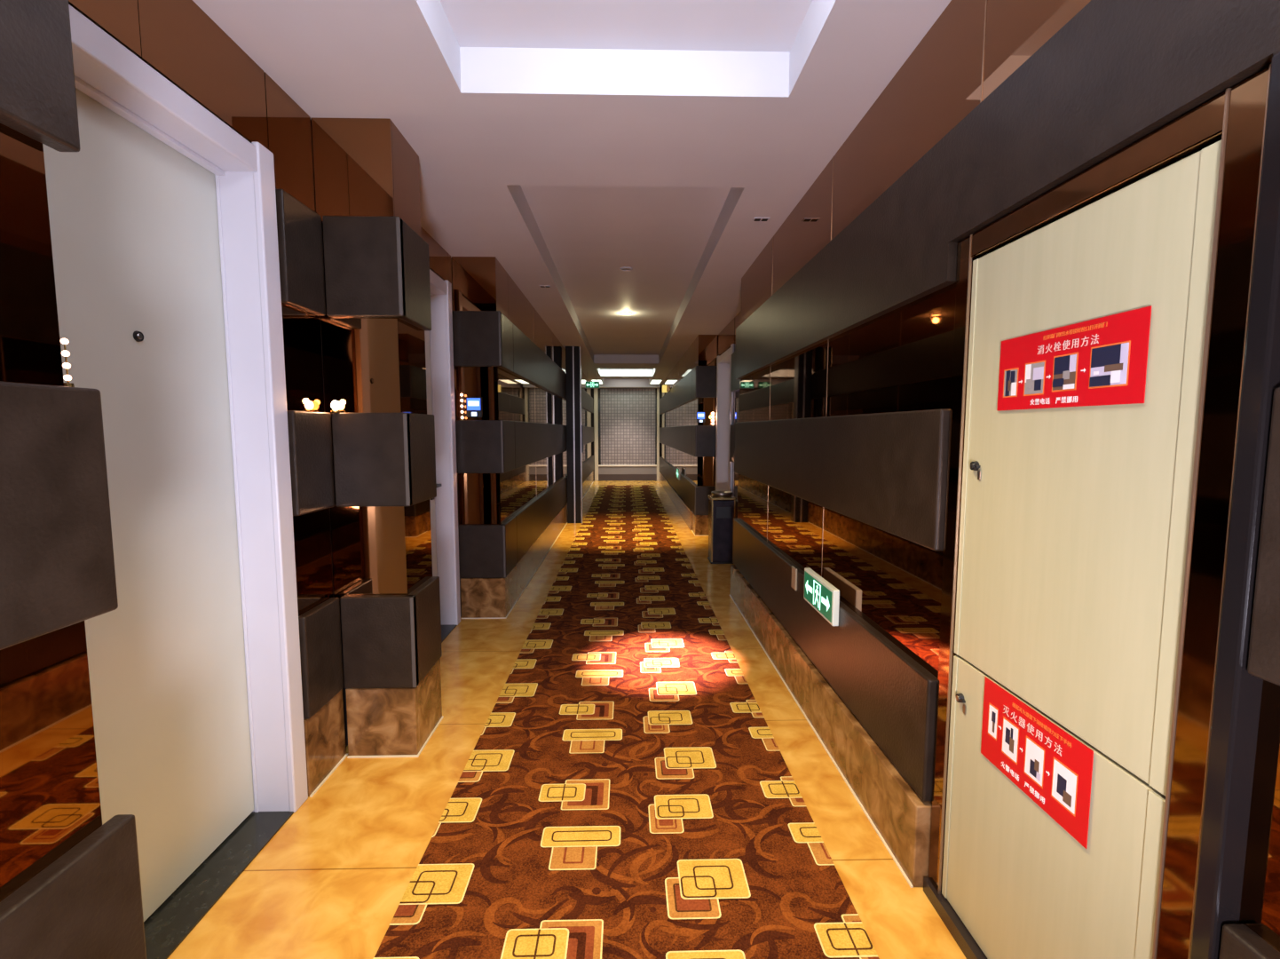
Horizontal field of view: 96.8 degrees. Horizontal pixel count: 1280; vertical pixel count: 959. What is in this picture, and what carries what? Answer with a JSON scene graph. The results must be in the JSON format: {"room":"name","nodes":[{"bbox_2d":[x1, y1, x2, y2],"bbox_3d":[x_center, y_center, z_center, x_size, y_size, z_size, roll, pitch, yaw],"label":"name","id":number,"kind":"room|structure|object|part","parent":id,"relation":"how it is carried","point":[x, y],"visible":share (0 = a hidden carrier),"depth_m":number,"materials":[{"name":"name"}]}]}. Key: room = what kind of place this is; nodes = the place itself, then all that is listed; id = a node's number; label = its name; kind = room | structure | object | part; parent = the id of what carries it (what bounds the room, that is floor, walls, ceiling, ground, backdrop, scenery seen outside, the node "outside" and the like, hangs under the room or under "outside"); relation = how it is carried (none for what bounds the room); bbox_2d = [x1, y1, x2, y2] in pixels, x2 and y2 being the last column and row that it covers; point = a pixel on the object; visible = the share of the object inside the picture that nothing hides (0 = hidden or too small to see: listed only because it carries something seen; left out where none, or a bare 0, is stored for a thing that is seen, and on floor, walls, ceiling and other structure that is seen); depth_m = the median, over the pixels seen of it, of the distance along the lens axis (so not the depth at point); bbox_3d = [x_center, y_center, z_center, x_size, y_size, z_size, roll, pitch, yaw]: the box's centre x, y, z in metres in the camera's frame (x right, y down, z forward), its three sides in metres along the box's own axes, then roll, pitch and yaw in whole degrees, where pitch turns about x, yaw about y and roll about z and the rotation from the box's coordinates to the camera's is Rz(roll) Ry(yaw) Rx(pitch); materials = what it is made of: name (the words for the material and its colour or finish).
{"room":"hotel corridor","nodes":[
{"label":"hotel corridor","id":0,"kind":"room"},
{"bbox_2d":[0,0,593,958],"bbox_3d":[-1.385,-0.417,5.755,0.900,2.352,16.400,0,5,-1],"label":"wall","id":1,"kind":"structure","parent":0,"point":[70,885],"depth_m":0.84,"materials":[{"name":"grey"}]},
{"bbox_2d":[0,122,102,901],"bbox_3d":[-0.815,0.154,-0.775,0.009,2.352,3.266,0,5,-1],"label":"mirror","id":2,"kind":"object","parent":1,"relation":"attached to","point":[51,808],"depth_m":0.80,"materials":[{"name":"brown mirror"}]},
{"bbox_2d":[60,338,74,387],"bbox_3d":[-0.863,-0.174,0.854,0.014,0.074,0.014,0,5,-1],"label":"lamp","id":3,"kind":"object","parent":1,"relation":"attached to","point":[64,341],"visible":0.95,"depth_m":0.85,"materials":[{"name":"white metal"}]},
{"bbox_3d":[-0.863,-0.173,0.854,0.014,0.072,0.014,0,5,-1],"label":"lamp stem","id":4,"kind":"part","parent":3,"relation":"part of","materials":[{"name":"gold metal"}]},
{"bbox_2d":[42,4,308,958],"bbox_3d":[-1.206,0.083,1.352,0.177,2.099,0.985,0,5,-1],"label":"door","id":5,"kind":"structure","parent":1,"relation":"in","point":[163,219],"depth_m":1.54,"materials":[{"name":"white paint"}]},
{"bbox_2d":[68,0,315,212],"bbox_3d":[-1.143,-1.038,1.382,0.008,0.352,1.247,0,5,-1],"label":"mirror","id":6,"kind":"object","parent":1,"relation":"attached to","point":[177,39],"depth_m":1.53,"materials":[{"name":"brown mirror"}]},
{"bbox_2d":[281,301,324,411],"bbox_3d":[-1.154,-0.404,1.937,0.008,0.367,0.251,0,5,-1],"label":"mirror","id":7,"kind":"object","parent":1,"relation":"attached to","point":[302,331],"depth_m":1.94,"materials":[{"name":"brown mirror"}]},
{"bbox_2d":[292,507,333,616],"bbox_3d":[-1.154,0.279,1.997,0.008,0.364,0.251,0,5,-1],"label":"mirror","id":8,"kind":"object","parent":1,"relation":"attached to","point":[312,531],"depth_m":2.00,"materials":[{"name":"brown mirror"}]},
{"bbox_2d":[303,688,347,796],"bbox_3d":[-0.890,1.098,0.230,0.247,0.272,5.109,0,5,-5],"label":"baseboard","id":9,"kind":"structure","parent":1,"relation":"attached to","point":[324,731],"depth_m":2.04,"materials":[{"name":"brown stone"}]},
{"bbox_2d":[420,226,452,313],"bbox_3d":[-1.179,-1.175,2.942,0.008,0.352,1.314,0,5,-1],"label":"mirror","id":10,"kind":"object","parent":1,"relation":"attached to","point":[440,264],"depth_m":3.35,"materials":[{"name":"brown mirror"}]},
{"bbox_2d":[424,268,460,642],"bbox_3d":[-1.242,-0.104,3.162,0.164,2.157,0.925,0,5,-1],"label":"door","id":11,"kind":"structure","parent":1,"relation":"in","point":[438,341],"depth_m":3.54,"materials":[{"name":"white paint"}]},
{"bbox_2d":[453,363,455,409],"bbox_3d":[-1.194,-0.551,3.622,0.008,0.367,0.068,0,5,-1],"label":"mirror","id":12,"kind":"object","parent":1,"relation":"attached to","point":[454,364],"depth_m":3.65,"materials":[{"name":"brown mirror"}]},
{"bbox_2d":[456,471,458,526],"bbox_3d":[-1.194,0.132,3.682,0.008,0.364,0.068,0,5,-1],"label":"mirror","id":13,"kind":"object","parent":1,"relation":"attached to","point":[456,471],"depth_m":3.71,"materials":[{"name":"brown mirror"}]},
{"bbox_2d":[507,274,592,515],"bbox_3d":[-1.044,-1.014,8.975,0.009,1.724,9.896,0,5,-1],"label":"mirror","id":14,"kind":"object","parent":1,"relation":"on","point":[544,403],"depth_m":5.57,"materials":[{"name":"brown mirror"}]},
{"bbox_2d":[516,470,593,600],"bbox_3d":[-1.042,0.325,9.082,0.058,0.270,9.878,0,5,-1],"label":"baseboard","id":15,"kind":"structure","parent":1,"relation":"attached to","point":[531,561],"depth_m":5.34,"materials":[{"name":"brown stone"}]},
{"bbox_2d":[310,117,443,758],"bbox_3d":[-1.004,-0.114,2.223,0.305,2.340,0.306,0,5,-1],"label":"pillar","id":16,"kind":"structure","parent":0,"point":[367,201],"depth_m":2.11,"materials":[{"name":"grey"}]},
{"bbox_2d":[330,400,340,412],"bbox_3d":[-1.106,-0.265,2.062,0.034,0.044,0.034,0,5,-1],"label":"lamp","id":17,"kind":"object","parent":16,"relation":"on","point":[335,405],"visible":1,"depth_m":2.05,"materials":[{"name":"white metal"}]},
{"bbox_3d":[-1.106,-0.270,2.062,0.029,0.033,0.029,0,5,-1],"label":"bulb","id":18,"kind":"part","parent":17,"relation":"part of","materials":[{"name":"beige glass"}]},
{"bbox_3d":[-1.016,-1.095,2.014,0.274,0.350,0.008,0,5,-1],"label":"mirror panel","id":19,"kind":"part","parent":16,"relation":"part of","materials":[{"name":"brown mirror"}]},
{"bbox_3d":[-1.016,-0.416,2.074,0.274,0.363,0.008,0,5,-1],"label":"mirror panel","id":20,"kind":"part","parent":16,"relation":"part of","materials":[{"name":"brown mirror"}]},
{"bbox_3d":[-1.016,0.267,2.133,0.274,0.360,0.008,0,5,-1],"label":"mirror panel","id":21,"kind":"part","parent":16,"relation":"part of","materials":[{"name":"brown mirror"}]},
{"bbox_3d":[-0.886,-1.107,2.157,0.007,0.350,0.269,0,5,-1],"label":"mirror panel","id":22,"kind":"part","parent":16,"relation":"part of","materials":[{"name":"brown mirror"}]},
{"bbox_3d":[-0.886,-0.428,2.216,0.007,0.363,0.269,0,5,-1],"label":"mirror panel","id":23,"kind":"part","parent":16,"relation":"part of","materials":[{"name":"brown mirror"}]},
{"bbox_3d":[-0.886,0.255,2.276,0.007,0.360,0.269,0,5,-1],"label":"mirror panel","id":24,"kind":"part","parent":16,"relation":"part of","materials":[{"name":"brown mirror"}]},
{"bbox_2d":[451,256,517,618],"bbox_3d":[-1.042,-0.258,3.868,0.305,2.340,0.401,0,5,-1],"label":"pillar","id":25,"kind":"structure","parent":0,"point":[483,329],"depth_m":3.71,"materials":[{"name":"grey"}]},
{"bbox_2d":[459,393,464,419],"bbox_3d":[-1.138,-0.470,3.629,0.029,0.180,0.029,0,5,-1],"label":"lamp","id":26,"kind":"object","parent":25,"relation":"attached to","point":[461,394],"visible":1,"depth_m":3.62,"materials":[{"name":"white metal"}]},
{"bbox_2d":[466,396,481,417],"bbox_3d":[-1.071,-0.466,3.667,0.100,0.130,0.016,0,5,-1],"label":"plate","id":27,"kind":"object","parent":25,"relation":"attached to","point":[473,404],"visible":1,"depth_m":3.66,"materials":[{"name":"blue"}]},
{"bbox_3d":[-1.054,-1.235,3.612,0.274,0.350,0.008,0,5,-1],"label":"mirror panel","id":28,"kind":"part","parent":25,"relation":"part of","materials":[{"name":"brown mirror"}]},
{"bbox_3d":[-1.054,-0.556,3.672,0.274,0.363,0.008,0,5,-1],"label":"mirror panel","id":29,"kind":"part","parent":25,"relation":"part of","materials":[{"name":"brown mirror"}]},
{"bbox_3d":[-1.054,0.127,3.732,0.274,0.360,0.008,0,5,-1],"label":"mirror panel","id":30,"kind":"part","parent":25,"relation":"part of","materials":[{"name":"brown mirror"}]},
{"bbox_3d":[-0.925,-1.251,3.803,0.007,0.350,0.364,0,5,-1],"label":"mirror panel","id":31,"kind":"part","parent":25,"relation":"part of","materials":[{"name":"brown mirror"}]},
{"bbox_3d":[-0.925,-0.572,3.862,0.007,0.363,0.364,0,5,-1],"label":"mirror panel","id":32,"kind":"part","parent":25,"relation":"part of","materials":[{"name":"brown mirror"}]},
{"bbox_3d":[-0.925,0.111,3.922,0.007,0.360,0.364,0,5,-1],"label":"mirror panel","id":33,"kind":"part","parent":25,"relation":"part of","materials":[{"name":"brown mirror"}]},
{"bbox_2d":[167,480,966,958],"bbox_3d":[-0.137,0.795,5.940,3.400,0.120,16.900,0,5,-1],"label":"floor","id":34,"kind":"structure","parent":0,"point":[331,882],"depth_m":1.79,"materials":[{"name":"beige stone"}]},
{"bbox_2d":[565,346,583,522],"bbox_3d":[-0.871,-0.584,7.593,0.215,2.340,0.143,0,5,-1],"label":"post","id":35,"kind":"object","parent":34,"relation":"on","point":[574,427],"visible":1,"depth_m":7.53,"materials":[{"name":"black"}]},
{"bbox_3d":[-0.771,-0.545,7.601,0.015,0.364,0.110,0,5,-1],"label":"push plate","id":36,"kind":"part","parent":35,"relation":"part of","materials":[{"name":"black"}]},
{"bbox_2d":[372,484,879,958],"bbox_3d":[-0.124,0.789,5.272,1.193,0.009,15.130,0,5,-1],"label":"carpet runner","id":37,"kind":"object","parent":34,"relation":"on","point":[626,791],"visible":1,"depth_m":1.87,"materials":[{"name":"brown carpet"}]},
{"bbox_2d":[707,489,736,563],"bbox_3d":[0.774,0.447,5.399,0.234,0.668,0.234,0,5,-1],"label":"litter bin","id":38,"kind":"object","parent":34,"relation":"on","point":[722,503],"visible":0.95,"depth_m":5.29,"materials":[{"name":"metal"}]},
{"bbox_2d":[711,489,732,497],"bbox_3d":[0.774,0.137,5.372,0.200,0.045,0.200,0,5,-1],"label":"tray","id":39,"kind":"object","parent":38,"relation":"on","point":[719,493],"depth_m":5.31,"materials":[{"name":"silver metal"}]},
{"bbox_2d":[192,0,951,384],"bbox_3d":[-0.137,-1.725,5.720,3.400,0.260,16.900,0,5,-1],"label":"ceiling","id":40,"kind":"structure","parent":0,"point":[568,144],"depth_m":1.96,"materials":[{"name":"paint"}]},
{"bbox_2d":[584,377,599,387],"bbox_3d":[-0.911,-1.893,10.856,0.270,0.300,0.034,0,5,-1],"label":"exit sign","id":41,"kind":"object","parent":40,"relation":"hanging from","point":[588,384],"visible":1,"depth_m":10.85,"materials":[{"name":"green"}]},
{"bbox_2d":[591,379,602,383],"bbox_3d":[-0.963,-2.209,12.837,0.220,0.016,1.000,0,5,-1],"label":"recessed light","id":42,"kind":"object","parent":40,"relation":"in","point":[592,380],"visible":0.69,"depth_m":12.48,"materials":[{"name":"paint"}]},
{"bbox_2d":[619,266,632,271],"bbox_3d":[-0.105,-1.612,4.355,0.102,0.008,0.102,0,5,-1],"label":"recessed light","id":43,"kind":"object","parent":40,"relation":"in","point":[626,268],"visible":1,"depth_m":4.35,"materials":[{"name":"paint"}]},
{"bbox_2d":[620,311,632,315],"bbox_3d":[-0.144,-1.757,6.018,0.122,0.008,0.122,0,5,-1],"label":"recessed light","id":44,"kind":"object","parent":40,"relation":"in","point":[624,312],"visible":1,"depth_m":6.02,"materials":[{"name":"paint"}]},
{"bbox_2d":[649,379,662,383],"bbox_3d":[0.356,-2.212,12.868,0.220,0.016,1.000,0,5,-1],"label":"recessed light","id":45,"kind":"object","parent":40,"relation":"in","point":[653,381],"visible":1,"depth_m":12.66,"materials":[{"name":"paint"}]},
{"bbox_2d":[650,379,661,383],"bbox_3d":[0.356,-2.207,12.868,0.200,0.005,0.960,0,5,-1],"label":"diffuser","id":46,"kind":"object","parent":45,"relation":"attached to","point":[652,381],"depth_m":12.73,"materials":[{"name":"white plastic"}]},
{"bbox_2d":[751,217,770,221],"bbox_3d":[0.629,-1.349,2.949,0.084,0.006,0.044,0,5,-1],"label":"recessed light","id":47,"kind":"object","parent":40,"relation":"in","point":[754,218],"visible":1,"depth_m":2.94,"materials":[{"name":"paint"}]},
{"bbox_2d":[592,383,660,480],"bbox_3d":[-0.326,-1.136,13.900,3.400,2.340,0.500,0,5,-1],"label":"wall","id":48,"kind":"structure","parent":0,"point":[627,412],"depth_m":13.92,"materials":[{"name":"grey tile"}]},
{"bbox_2d":[593,387,598,481],"bbox_3d":[-1.070,-1.096,13.886,0.090,2.262,0.100,0,5,-1],"label":"trim","id":49,"kind":"structure","parent":48,"relation":"attached to","point":[596,390],"depth_m":13.83,"materials":[{"name":"beige"}]},
{"bbox_3d":[-0.296,-1.292,13.922,1.340,1.877,0.030,0,5,-1],"label":"mosaic panel","id":50,"kind":"part","parent":48,"relation":"part of","materials":[{"name":"grey tile"}]},
{"bbox_3d":[-0.296,-0.230,14.010,1.460,0.195,0.040,0,5,-1],"label":"grey skirting","id":51,"kind":"part","parent":48,"relation":"part of","materials":[{"name":"grey"}]},
{"bbox_3d":[-0.296,-0.053,14.026,1.460,0.160,0.040,0,5,-1],"label":"dark skirting","id":52,"kind":"part","parent":48,"relation":"part of","materials":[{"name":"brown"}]},
{"bbox_2d":[691,334,718,535],"bbox_3d":[0.770,-0.516,6.810,0.261,2.340,0.381,0,5,-1],"label":"pillar","id":53,"kind":"structure","parent":0,"point":[704,373],"depth_m":6.63,"materials":[{"name":"grey"}]},
{"bbox_3d":[0.674,-0.807,6.801,0.007,0.337,0.344,0,5,-1],"label":"mirror panel","id":54,"kind":"part","parent":53,"relation":"part of","materials":[{"name":"mirror"}]},
{"bbox_3d":[0.674,-0.110,6.862,0.007,0.367,0.344,0,5,-1],"label":"mirror panel","id":55,"kind":"part","parent":53,"relation":"part of","materials":[{"name":"mirror"}]},
{"bbox_3d":[0.674,-1.501,6.740,0.007,0.365,0.344,0,5,-1],"label":"mirror panel","id":56,"kind":"part","parent":53,"relation":"part of","materials":[{"name":"brown mirror"}]},
{"bbox_2d":[696,411,705,422],"bbox_3d":[0.710,-0.725,6.618,0.100,0.130,0.016,0,5,-1],"label":"plate","id":57,"kind":"object","parent":53,"relation":"attached to","point":[700,415],"visible":1,"depth_m":6.61,"materials":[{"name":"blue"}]},
{"bbox_3d":[0.789,-0.095,6.687,0.230,0.367,0.008,0,5,-1],"label":"mirror panel","id":58,"kind":"part","parent":53,"relation":"part of","materials":[{"name":"brown mirror"}]},
{"bbox_3d":[0.789,-0.792,6.626,0.230,0.337,0.008,0,5,-1],"label":"mirror panel","id":59,"kind":"part","parent":53,"relation":"part of","materials":[{"name":"brown mirror"}]},
{"bbox_3d":[0.789,-1.486,6.566,0.230,0.365,0.008,0,5,-1],"label":"mirror panel","id":60,"kind":"part","parent":53,"relation":"part of","materials":[{"name":"brown mirror"}]},
{"bbox_2d":[710,410,715,425],"bbox_3d":[0.846,-0.709,6.585,0.058,0.162,0.058,0,5,-1],"label":"lamp","id":61,"kind":"object","parent":53,"relation":"attached to","point":[713,412],"visible":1,"depth_m":6.57,"materials":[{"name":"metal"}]},
{"bbox_2d":[659,0,1279,958],"bbox_3d":[1.112,-0.422,5.813,0.904,2.352,16.400,0,5,-1],"label":"wall","id":62,"kind":"structure","parent":0,"point":[841,335],"depth_m":1.53,"materials":[{"name":"grey"}]},
{"bbox_2d":[656,387,659,480],"bbox_3d":[0.444,-1.099,13.921,0.060,2.262,0.100,0,5,-1],"label":"trim","id":63,"kind":"structure","parent":62,"relation":"attached to","point":[658,389],"depth_m":13.87,"materials":[{"name":"beige"}]},
{"bbox_2d":[662,385,670,392],"bbox_3d":[0.480,-1.677,10.508,0.145,0.130,0.100,0,5,-1],"label":"wall lamp","id":64,"kind":"object","parent":62,"relation":"attached to","point":[665,388],"visible":1,"depth_m":10.46,"materials":[{"name":"gold metal"}]},
{"bbox_3d":[0.457,-1.677,10.507,0.100,0.130,0.100,0,5,-1],"label":"lamp shade","id":65,"kind":"part","parent":64,"relation":"part of","materials":[{"name":"yellow glass"}]},
{"bbox_2d":[660,339,695,482],"bbox_3d":[0.588,-1.124,10.459,0.009,1.764,6.996,0,5,-1],"label":"mirror","id":66,"kind":"object","parent":62,"relation":"on","point":[676,405],"depth_m":8.76,"materials":[{"name":"brown mirror"}]},
{"bbox_2d":[676,467,679,480],"bbox_3d":[0.584,-0.088,8.691,0.027,0.160,0.400,0,5,-1],"label":"exit sign","id":67,"kind":"object","parent":62,"relation":"attached to","point":[677,469],"visible":1,"depth_m":8.57,"materials":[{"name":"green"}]},
{"bbox_2d":[715,343,734,491],"bbox_3d":[0.986,-0.328,6.119,0.193,2.087,0.950,0,5,-1],"label":"door","id":68,"kind":"structure","parent":62,"relation":"in","point":[724,397],"depth_m":6.48,"materials":[{"name":"white paint"}]},
{"bbox_2d":[718,311,740,355],"bbox_3d":[0.929,-1.377,5.339,0.008,0.367,2.369,0,5,-1],"label":"mirror","id":69,"kind":"object","parent":62,"relation":"attached to","point":[727,336],"depth_m":5.85,"materials":[{"name":"brown mirror"}]},
{"bbox_2d":[732,462,738,499],"bbox_3d":[0.941,0.056,4.962,0.008,0.371,1.368,0,5,-1],"label":"mirror","id":70,"kind":"object","parent":62,"relation":"attached to","point":[735,478],"depth_m":5.50,"materials":[{"name":"brown mirror"}]},
{"bbox_2d":[733,389,739,424],"bbox_3d":[0.941,-0.641,4.901,0.008,0.341,1.368,0,5,-1],"label":"mirror","id":71,"kind":"object","parent":62,"relation":"attached to","point":[736,416],"depth_m":5.45,"materials":[{"name":"brown mirror"}]},
{"bbox_2d":[791,565,797,590],"bbox_3d":[0.734,0.469,2.701,0.009,0.105,0.065,0,5,-1],"label":"cover plate","id":72,"kind":"object","parent":62,"relation":"attached to","point":[794,569],"visible":1,"depth_m":2.69,"materials":[{"name":"brown plastic"}]},
{"bbox_2d":[658,471,932,887],"bbox_3d":[0.783,0.622,5.886,0.284,0.235,16.380,0,5,-1],"label":"baseboard","id":73,"kind":"structure","parent":62,"relation":"attached to","point":[900,817],"depth_m":2.01,"materials":[{"name":"brown stone"}]},
{"bbox_2d":[803,567,839,625],"bbox_3d":[0.734,0.470,2.315,0.027,0.140,0.355,0,5,-1],"label":"exit sign","id":74,"kind":"object","parent":62,"relation":"attached to","point":[820,594],"visible":1,"depth_m":2.26,"materials":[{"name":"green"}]},
{"bbox_2d":[737,282,956,678],"bbox_3d":[0.767,-0.095,2.834,0.009,1.044,2.772,0,5,-1],"label":"mirror","id":75,"kind":"object","parent":62,"relation":"on","point":[899,359],"depth_m":1.95,"materials":[{"name":"brown mirror"}]},
{"bbox_2d":[923,63,1271,958],"bbox_3d":[0.921,0.297,1.135,0.286,1.710,0.687,0,5,-1],"label":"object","id":76,"kind":"object","parent":62,"relation":"attached to","point":[1085,548],"visible":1,"depth_m":0.99,"materials":[{"name":"cream wood laminate"},{"name":"metal"}]},
{"bbox_2d":[980,676,1093,848],"bbox_3d":[0.794,0.556,1.158,0.003,0.183,0.303,0,5,-1],"label":"poster","id":77,"kind":"object","parent":76,"relation":"attached to","point":[1051,766],"visible":1,"depth_m":1.13,"materials":[{"name":"red paper"}]},
{"bbox_2d":[987,702,998,740],"bbox_3d":[0.790,0.542,1.272,0.001,0.073,0.032,0,5,-1],"label":"picture","id":78,"kind":"object","parent":77,"relation":"attached to","point":[992,707],"depth_m":1.27,"materials":[{"name":"white paper"}]},
{"bbox_2d":[1001,716,1019,764],"bbox_3d":[0.792,0.558,1.216,0.001,0.080,0.050,0,5,-1],"label":"picture","id":79,"kind":"object","parent":77,"relation":"on","point":[1009,724],"depth_m":1.21,"materials":[{"name":"white"}]},
{"bbox_2d":[1023,735,1044,788],"bbox_3d":[0.793,0.568,1.144,0.001,0.080,0.053,0,5,-1],"label":"picture","id":80,"kind":"object","parent":77,"relation":"on","point":[1033,746],"depth_m":1.14,"materials":[{"name":"white paper"}]},
{"bbox_2d":[1050,756,1078,816],"bbox_3d":[0.795,0.575,1.066,0.001,0.080,0.059,0,5,-1],"label":"picture","id":81,"kind":"object","parent":77,"relation":"attached to","point":[1064,774],"depth_m":1.06,"materials":[{"name":"white paper"}]},
{"bbox_3d":[0.807,0.787,1.175,0.018,0.643,0.571,0,5,-1],"label":"cabinet door","id":82,"kind":"part","parent":76,"relation":"part of","materials":[{"name":"beige wood"}]},
{"bbox_2d":[996,305,1151,410],"bbox_3d":[0.794,-0.212,1.072,0.003,0.151,0.357,0,5,-1],"label":"poster","id":83,"kind":"object","parent":76,"relation":"attached to","point":[1103,360],"visible":1,"depth_m":1.03,"materials":[{"name":"red paper"}]},
{"bbox_2d":[1003,367,1019,397],"bbox_3d":[0.790,-0.206,1.212,0.002,0.060,0.045,0,5,-1],"label":"picture","id":84,"kind":"object","parent":83,"relation":"attached to","point":[1010,375],"depth_m":1.21,"materials":[{"name":"multicoloured paper"}]},
{"bbox_2d":[1023,360,1045,395],"bbox_3d":[0.792,-0.203,1.142,0.002,0.066,0.058,0,5,-1],"label":"picture","id":85,"kind":"object","parent":83,"relation":"attached to","point":[1034,371],"depth_m":1.14,"materials":[{"name":"multicoloured paper"}]},
{"bbox_2d":[1051,352,1078,392],"bbox_3d":[0.793,-0.200,1.062,0.002,0.068,0.059,0,5,-1],"label":"picture","id":86,"kind":"object","parent":83,"relation":"attached to","point":[1064,365],"depth_m":1.06,"materials":[{"name":"multicoloured paper"}]},
{"bbox_2d":[1088,339,1130,388],"bbox_3d":[0.796,-0.193,0.965,0.002,0.072,0.079,0,5,-1],"label":"picture","id":87,"kind":"object","parent":83,"relation":"attached to","point":[1109,360],"depth_m":0.96,"materials":[{"name":"multicoloured paper"}]},
{"bbox_3d":[0.807,-0.017,1.104,0.018,0.959,0.571,0,5,-1],"label":"cabinet door","id":88,"kind":"part","parent":76,"relation":"part of","materials":[{"name":"beige wood"}]}
]}

